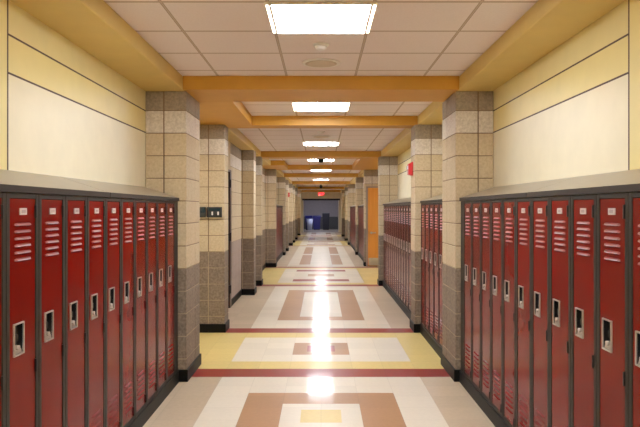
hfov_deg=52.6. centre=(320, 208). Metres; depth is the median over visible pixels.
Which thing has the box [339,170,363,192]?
trim
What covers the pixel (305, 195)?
wall
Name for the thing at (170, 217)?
vent
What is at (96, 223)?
vent
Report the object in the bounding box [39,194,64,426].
locker
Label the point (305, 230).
floor
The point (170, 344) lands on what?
vent
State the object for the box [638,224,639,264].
vent
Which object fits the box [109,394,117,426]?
vent
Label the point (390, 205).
locker
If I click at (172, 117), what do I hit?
pillar
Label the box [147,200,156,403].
locker
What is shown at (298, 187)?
trim
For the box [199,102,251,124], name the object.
trim
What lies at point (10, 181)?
locker top
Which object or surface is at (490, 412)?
baseboard
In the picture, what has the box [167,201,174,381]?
locker
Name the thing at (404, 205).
locker
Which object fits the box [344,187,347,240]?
pillar
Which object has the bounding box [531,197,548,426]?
locker
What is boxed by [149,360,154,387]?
vent
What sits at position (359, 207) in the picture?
locker
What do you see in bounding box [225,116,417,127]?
trim
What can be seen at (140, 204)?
locker
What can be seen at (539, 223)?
vent
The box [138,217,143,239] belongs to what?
vent
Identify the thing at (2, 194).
locker
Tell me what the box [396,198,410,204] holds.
locker top
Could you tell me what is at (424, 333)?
baseboard
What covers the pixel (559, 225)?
vent
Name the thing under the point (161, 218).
vent
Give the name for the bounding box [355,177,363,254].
pillar
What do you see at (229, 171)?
door
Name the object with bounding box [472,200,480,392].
locker
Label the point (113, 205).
locker
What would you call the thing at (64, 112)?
wall
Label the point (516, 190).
locker top
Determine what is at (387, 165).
pillar
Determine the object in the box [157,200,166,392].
locker
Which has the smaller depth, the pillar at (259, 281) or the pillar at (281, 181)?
the pillar at (259, 281)
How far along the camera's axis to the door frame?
43.26 m
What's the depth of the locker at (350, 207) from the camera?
27.49 m
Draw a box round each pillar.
[146,91,200,381]
[199,125,229,332]
[241,150,256,294]
[256,156,262,285]
[265,169,276,266]
[277,177,285,254]
[285,180,288,250]
[288,184,292,245]
[293,186,294,242]
[295,188,297,239]
[297,191,300,235]
[341,190,344,235]
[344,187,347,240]
[348,184,354,244]
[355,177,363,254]
[363,170,377,265]
[377,156,397,285]
[410,125,442,332]
[441,91,492,381]
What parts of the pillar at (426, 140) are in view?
trim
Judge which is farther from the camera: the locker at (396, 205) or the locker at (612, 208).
the locker at (396, 205)
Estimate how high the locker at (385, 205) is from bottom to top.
1.512 m
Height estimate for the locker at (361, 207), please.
1.512 m
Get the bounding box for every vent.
[14,223,30,260]
[45,221,58,255]
[71,220,81,251]
[92,219,100,247]
[92,409,100,426]
[109,218,117,244]
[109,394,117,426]
[125,218,131,242]
[125,381,131,413]
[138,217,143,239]
[138,370,143,399]
[149,217,154,237]
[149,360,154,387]
[159,216,164,236]
[159,351,164,377]
[169,216,172,234]
[169,343,172,367]
[465,216,469,234]
[465,344,469,367]
[474,216,478,236]
[474,351,478,377]
[483,217,488,237]
[483,360,488,387]
[493,217,499,239]
[493,370,499,399]
[505,218,512,241]
[505,381,512,413]
[519,219,527,244]
[519,394,527,426]
[535,219,544,247]
[535,409,544,426]
[554,220,564,251]
[577,221,589,255]
[604,223,619,260]
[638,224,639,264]
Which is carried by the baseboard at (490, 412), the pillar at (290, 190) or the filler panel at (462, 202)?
the filler panel at (462, 202)
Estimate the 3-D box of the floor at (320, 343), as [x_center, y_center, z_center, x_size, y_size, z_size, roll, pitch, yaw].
[0.000,1.554,19.507,5.486,0.001,47.549,0,0,0]
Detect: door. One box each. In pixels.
[228,169,231,307]
[366,186,377,265]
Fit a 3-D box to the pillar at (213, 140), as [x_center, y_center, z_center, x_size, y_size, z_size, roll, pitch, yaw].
[-1.387,0.248,8.298,0.383,2.612,0.350,0,0,0]
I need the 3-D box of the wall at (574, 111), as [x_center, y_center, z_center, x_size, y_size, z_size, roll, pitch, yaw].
[1.570,0.188,4.420,0.030,2.734,17.374,0,0,0]
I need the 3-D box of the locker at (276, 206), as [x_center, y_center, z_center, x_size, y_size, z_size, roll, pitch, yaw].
[-1.422,0.689,18.729,0.284,1.512,0.301,0,0,0]
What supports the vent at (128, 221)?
attached to the locker at (127, 205)
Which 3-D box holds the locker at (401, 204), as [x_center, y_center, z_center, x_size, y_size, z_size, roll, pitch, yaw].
[1.389,0.689,10.028,0.289,1.512,0.301,0,0,0]
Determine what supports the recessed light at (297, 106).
in the ceiling
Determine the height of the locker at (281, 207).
1.512 m
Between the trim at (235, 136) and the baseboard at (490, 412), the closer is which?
the baseboard at (490, 412)
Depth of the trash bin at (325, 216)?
47.69 m
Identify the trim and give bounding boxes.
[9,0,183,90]
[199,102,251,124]
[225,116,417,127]
[228,128,270,164]
[261,151,380,158]
[262,160,287,168]
[276,165,365,169]
[276,170,302,192]
[284,173,357,176]
[292,181,349,183]
[298,187,343,188]
[301,190,340,191]
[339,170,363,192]
[352,159,377,168]
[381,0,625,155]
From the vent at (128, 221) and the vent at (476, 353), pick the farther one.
the vent at (476, 353)
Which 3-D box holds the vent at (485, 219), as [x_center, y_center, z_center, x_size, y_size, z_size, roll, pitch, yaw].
[1.249,0.141,4.923,0.008,0.161,0.152,0,0,0]
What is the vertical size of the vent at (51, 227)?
0.161 m
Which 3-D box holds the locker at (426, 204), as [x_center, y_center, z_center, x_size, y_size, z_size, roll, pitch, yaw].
[1.389,0.689,7.651,0.289,1.512,0.301,0,0,0]
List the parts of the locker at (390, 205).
door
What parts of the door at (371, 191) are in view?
kick plate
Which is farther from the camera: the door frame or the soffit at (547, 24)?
the door frame
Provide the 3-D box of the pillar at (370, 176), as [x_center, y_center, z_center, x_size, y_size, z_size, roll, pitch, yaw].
[1.358,0.248,17.739,0.386,2.612,0.396,0,0,0]
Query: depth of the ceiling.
4.77 m
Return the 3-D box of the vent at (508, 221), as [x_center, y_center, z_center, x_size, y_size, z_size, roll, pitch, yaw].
[1.249,0.141,4.313,0.008,0.161,0.152,0,0,0]
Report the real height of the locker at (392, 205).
1.512 m
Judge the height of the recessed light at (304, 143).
0.014 m
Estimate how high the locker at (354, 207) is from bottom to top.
1.512 m
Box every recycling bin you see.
[305,216,312,229]
[313,216,320,229]
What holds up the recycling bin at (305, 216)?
on the floor at (305, 230)
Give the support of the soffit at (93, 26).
attached to the wall at (64, 112)
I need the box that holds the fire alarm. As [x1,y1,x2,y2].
[406,162,412,175]
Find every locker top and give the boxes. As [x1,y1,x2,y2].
[0,169,109,196]
[62,177,178,200]
[383,198,409,204]
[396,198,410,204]
[420,194,442,202]
[459,177,574,200]
[527,169,639,196]
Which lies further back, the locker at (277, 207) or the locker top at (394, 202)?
the locker at (277, 207)
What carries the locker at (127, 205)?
on the baseboard at (147, 412)
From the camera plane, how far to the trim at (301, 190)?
40.54 m
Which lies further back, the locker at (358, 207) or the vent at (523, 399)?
the locker at (358, 207)
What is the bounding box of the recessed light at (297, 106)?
[292,102,349,110]
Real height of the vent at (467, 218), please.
0.161 m
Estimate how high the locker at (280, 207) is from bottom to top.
1.512 m
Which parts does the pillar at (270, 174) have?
trim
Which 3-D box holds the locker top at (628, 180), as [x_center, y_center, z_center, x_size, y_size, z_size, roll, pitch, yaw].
[1.397,-0.132,2.964,0.312,0.126,1.896,0,0,0]
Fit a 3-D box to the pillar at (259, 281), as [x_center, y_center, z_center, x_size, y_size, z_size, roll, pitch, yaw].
[-1.335,0.248,13.228,0.280,2.612,0.335,0,0,0]
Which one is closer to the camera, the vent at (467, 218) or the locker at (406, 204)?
the vent at (467, 218)
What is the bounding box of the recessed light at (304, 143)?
[303,142,338,145]
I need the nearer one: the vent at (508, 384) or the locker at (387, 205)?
the vent at (508, 384)
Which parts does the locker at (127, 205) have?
door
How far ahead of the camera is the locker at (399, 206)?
10.35 m
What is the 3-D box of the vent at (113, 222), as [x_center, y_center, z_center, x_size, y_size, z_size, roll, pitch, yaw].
[-1.280,0.141,4.008,0.008,0.161,0.152,0,0,0]
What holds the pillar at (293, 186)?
on the floor at (320, 343)
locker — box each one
[0,192,5,426]
[6,192,38,426]
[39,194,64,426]
[65,195,86,426]
[87,197,105,426]
[106,198,120,426]
[121,198,134,426]
[135,199,146,417]
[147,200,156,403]
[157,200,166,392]
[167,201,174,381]
[276,206,276,258]
[277,207,277,257]
[278,207,278,256]
[279,207,279,255]
[280,207,280,253]
[281,207,281,252]
[282,207,282,251]
[350,207,350,242]
[351,207,351,243]
[352,207,352,244]
[353,207,353,245]
[354,207,354,246]
[358,207,358,251]
[359,207,359,252]
[360,207,360,253]
[361,207,361,255]
[362,207,362,256]
[363,207,363,257]
[384,205,384,281]
[385,205,386,283]
[387,205,387,285]
[388,205,389,287]
[390,205,391,289]
[392,205,393,292]
[394,205,395,294]
[396,205,397,296]
[398,205,400,300]
[401,204,402,302]
[403,204,405,305]
[406,204,407,308]
[408,204,410,311]
[421,203,424,327]
[425,203,428,332]
[429,203,433,338]
[434,203,438,343]
[439,202,442,347]
[464,201,471,382]
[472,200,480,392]
[481,200,490,404]
[491,199,502,417]
[503,198,515,426]
[516,198,530,426]
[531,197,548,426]
[549,195,570,426]
[571,194,596,426]
[597,192,628,426]
[629,192,639,426]
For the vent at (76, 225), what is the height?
0.161 m
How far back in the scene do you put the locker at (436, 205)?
7.03 m
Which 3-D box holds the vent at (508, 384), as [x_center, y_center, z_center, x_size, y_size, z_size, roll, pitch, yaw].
[1.249,1.254,4.313,0.008,0.182,0.152,0,0,0]
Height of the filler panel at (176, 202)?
1.512 m
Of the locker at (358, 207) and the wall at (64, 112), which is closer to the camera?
the wall at (64, 112)
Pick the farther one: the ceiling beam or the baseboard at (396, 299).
the baseboard at (396, 299)
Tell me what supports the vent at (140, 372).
attached to the locker at (140, 204)
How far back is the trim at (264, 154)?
13.23 m
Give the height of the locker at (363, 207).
1.512 m
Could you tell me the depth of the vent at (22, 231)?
2.78 m
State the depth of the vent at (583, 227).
3.09 m
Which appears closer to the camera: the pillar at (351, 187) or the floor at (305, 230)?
the pillar at (351, 187)
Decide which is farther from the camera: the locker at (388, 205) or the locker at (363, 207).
the locker at (363, 207)
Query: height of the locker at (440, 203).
1.512 m
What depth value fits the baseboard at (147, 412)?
4.98 m
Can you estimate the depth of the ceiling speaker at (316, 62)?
5.18 m
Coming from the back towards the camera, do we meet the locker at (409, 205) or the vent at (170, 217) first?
the locker at (409, 205)
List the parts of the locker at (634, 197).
door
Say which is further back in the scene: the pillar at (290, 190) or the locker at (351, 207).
the pillar at (290, 190)
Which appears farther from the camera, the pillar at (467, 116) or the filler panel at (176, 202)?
the pillar at (467, 116)
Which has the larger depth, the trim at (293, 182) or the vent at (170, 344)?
the trim at (293, 182)
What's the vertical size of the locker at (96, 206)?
1.512 m
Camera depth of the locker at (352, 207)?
25.71 m
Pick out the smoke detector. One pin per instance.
(320, 46)
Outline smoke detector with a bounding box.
[313,42,328,50]
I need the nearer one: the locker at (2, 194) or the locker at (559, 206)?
the locker at (2, 194)
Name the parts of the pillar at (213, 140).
trim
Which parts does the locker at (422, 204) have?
door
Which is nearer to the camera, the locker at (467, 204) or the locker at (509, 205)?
the locker at (509, 205)
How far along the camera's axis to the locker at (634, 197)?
2.59 m
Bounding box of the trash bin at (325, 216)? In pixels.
[322,213,329,229]
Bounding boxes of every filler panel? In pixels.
[175,201,177,371]
[461,201,463,372]
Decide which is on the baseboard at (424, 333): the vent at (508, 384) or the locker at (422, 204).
the locker at (422, 204)
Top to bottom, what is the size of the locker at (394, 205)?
1.512 m
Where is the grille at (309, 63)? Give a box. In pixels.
[305,60,336,66]
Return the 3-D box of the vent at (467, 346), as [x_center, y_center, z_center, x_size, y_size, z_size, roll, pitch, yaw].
[1.249,1.254,5.532,0.008,0.182,0.152,0,0,0]
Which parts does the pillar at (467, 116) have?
trim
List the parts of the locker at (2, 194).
door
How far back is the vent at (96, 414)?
3.70 m
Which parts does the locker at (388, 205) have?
door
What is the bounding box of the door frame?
[302,199,339,231]
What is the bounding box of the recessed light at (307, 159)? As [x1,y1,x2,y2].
[307,159,334,160]
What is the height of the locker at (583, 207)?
1.512 m
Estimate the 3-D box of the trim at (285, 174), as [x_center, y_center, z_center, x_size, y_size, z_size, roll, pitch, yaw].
[0.000,-1.119,21.656,2.451,0.122,0.396,0,0,0]
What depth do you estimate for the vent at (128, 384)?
4.32 m
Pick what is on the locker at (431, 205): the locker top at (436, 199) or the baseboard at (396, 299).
the locker top at (436, 199)
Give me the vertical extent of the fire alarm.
0.177 m
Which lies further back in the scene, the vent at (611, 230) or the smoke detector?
the smoke detector
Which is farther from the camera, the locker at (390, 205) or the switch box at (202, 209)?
the locker at (390, 205)
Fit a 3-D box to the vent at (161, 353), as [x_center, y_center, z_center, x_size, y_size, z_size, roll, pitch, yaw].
[-1.280,1.254,5.227,0.008,0.182,0.152,0,0,0]
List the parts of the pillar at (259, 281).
trim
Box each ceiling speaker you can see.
[302,58,339,67]
[312,135,329,137]
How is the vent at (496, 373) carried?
attached to the locker at (496, 204)
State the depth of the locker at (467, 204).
5.51 m
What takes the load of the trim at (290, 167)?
attached to the ceiling
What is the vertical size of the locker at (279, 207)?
1.512 m
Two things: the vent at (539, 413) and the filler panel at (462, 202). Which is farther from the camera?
the filler panel at (462, 202)
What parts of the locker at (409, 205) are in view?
door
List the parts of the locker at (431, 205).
door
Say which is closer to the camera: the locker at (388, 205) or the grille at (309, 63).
the grille at (309, 63)
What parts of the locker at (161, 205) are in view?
door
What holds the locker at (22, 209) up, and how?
on the baseboard at (147, 412)
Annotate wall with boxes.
[0,0,145,186]
[228,141,264,297]
[300,192,341,231]
[304,200,337,228]
[398,0,639,198]
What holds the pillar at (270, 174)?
on the floor at (320, 343)
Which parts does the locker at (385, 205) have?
door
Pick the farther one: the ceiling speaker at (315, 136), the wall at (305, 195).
the wall at (305, 195)
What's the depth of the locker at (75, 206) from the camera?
3.39 m
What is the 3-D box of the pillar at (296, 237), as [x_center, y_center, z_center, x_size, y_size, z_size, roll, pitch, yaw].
[-1.335,0.248,32.995,0.280,2.612,0.488,0,0,0]
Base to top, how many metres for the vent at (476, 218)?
0.161 m
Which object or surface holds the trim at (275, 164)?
attached to the wall at (235, 152)
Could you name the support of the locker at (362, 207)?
on the baseboard
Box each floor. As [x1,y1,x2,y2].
[143,232,494,426]
[304,229,337,231]
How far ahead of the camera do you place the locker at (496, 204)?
4.60 m
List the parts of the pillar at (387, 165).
trim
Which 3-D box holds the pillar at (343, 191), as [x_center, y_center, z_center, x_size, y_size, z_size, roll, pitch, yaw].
[1.358,0.248,36.805,0.386,2.612,0.488,0,0,0]
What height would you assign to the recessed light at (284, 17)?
0.014 m
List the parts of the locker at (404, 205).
door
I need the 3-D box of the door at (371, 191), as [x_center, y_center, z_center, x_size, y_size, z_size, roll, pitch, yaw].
[1.725,0.475,17.495,1.012,2.158,0.122,0,0,0]
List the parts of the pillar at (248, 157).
trim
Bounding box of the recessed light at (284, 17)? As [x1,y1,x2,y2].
[264,2,377,33]
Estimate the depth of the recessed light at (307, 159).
15.52 m
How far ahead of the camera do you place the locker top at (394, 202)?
11.66 m
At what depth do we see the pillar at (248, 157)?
11.67 m
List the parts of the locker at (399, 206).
door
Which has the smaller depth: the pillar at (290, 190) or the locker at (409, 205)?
the locker at (409, 205)
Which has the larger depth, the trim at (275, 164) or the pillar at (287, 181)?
the pillar at (287, 181)
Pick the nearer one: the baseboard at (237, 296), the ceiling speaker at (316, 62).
the ceiling speaker at (316, 62)
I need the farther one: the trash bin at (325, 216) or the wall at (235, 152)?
the trash bin at (325, 216)
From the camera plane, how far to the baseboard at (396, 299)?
10.37 m
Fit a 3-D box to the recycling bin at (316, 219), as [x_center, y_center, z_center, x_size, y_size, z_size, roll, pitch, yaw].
[-0.311,1.029,48.006,0.600,1.052,0.585,0,0,0]
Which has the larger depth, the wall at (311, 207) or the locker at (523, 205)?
the wall at (311, 207)
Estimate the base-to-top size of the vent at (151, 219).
0.161 m
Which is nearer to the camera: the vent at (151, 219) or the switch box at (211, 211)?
the vent at (151, 219)
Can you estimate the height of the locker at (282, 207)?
1.512 m
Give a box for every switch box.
[200,207,205,216]
[207,207,221,216]
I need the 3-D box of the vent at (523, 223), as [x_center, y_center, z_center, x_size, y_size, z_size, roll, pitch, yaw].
[1.249,0.141,4.008,0.008,0.161,0.152,0,0,0]
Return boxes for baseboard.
[128,370,178,426]
[232,289,241,304]
[383,281,410,319]
[420,324,441,357]
[460,370,508,426]
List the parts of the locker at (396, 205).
door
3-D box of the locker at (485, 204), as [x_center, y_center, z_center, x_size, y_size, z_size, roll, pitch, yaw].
[1.389,0.689,4.923,0.289,1.512,0.301,0,0,0]
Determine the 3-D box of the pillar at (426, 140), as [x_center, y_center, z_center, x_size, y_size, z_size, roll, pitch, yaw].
[1.358,0.248,8.321,0.386,2.612,0.396,0,0,0]
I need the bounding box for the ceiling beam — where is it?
[183,76,458,101]
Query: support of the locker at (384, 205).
on the baseboard at (396, 299)
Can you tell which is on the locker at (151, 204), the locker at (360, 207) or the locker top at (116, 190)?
the locker top at (116, 190)
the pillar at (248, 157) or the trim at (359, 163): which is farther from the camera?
the trim at (359, 163)
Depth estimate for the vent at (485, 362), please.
4.91 m
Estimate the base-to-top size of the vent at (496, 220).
0.161 m
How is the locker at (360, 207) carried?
on the baseboard
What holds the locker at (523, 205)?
on the baseboard at (490, 412)
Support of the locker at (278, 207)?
on the baseboard
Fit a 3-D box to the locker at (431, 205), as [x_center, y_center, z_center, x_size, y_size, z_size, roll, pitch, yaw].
[1.389,0.689,7.346,0.289,1.512,0.301,0,0,0]
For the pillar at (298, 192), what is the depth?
37.64 m
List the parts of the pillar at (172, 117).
trim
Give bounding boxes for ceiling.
[104,0,537,189]
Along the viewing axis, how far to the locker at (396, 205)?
10.62 m
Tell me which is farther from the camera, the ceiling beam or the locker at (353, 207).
the locker at (353, 207)

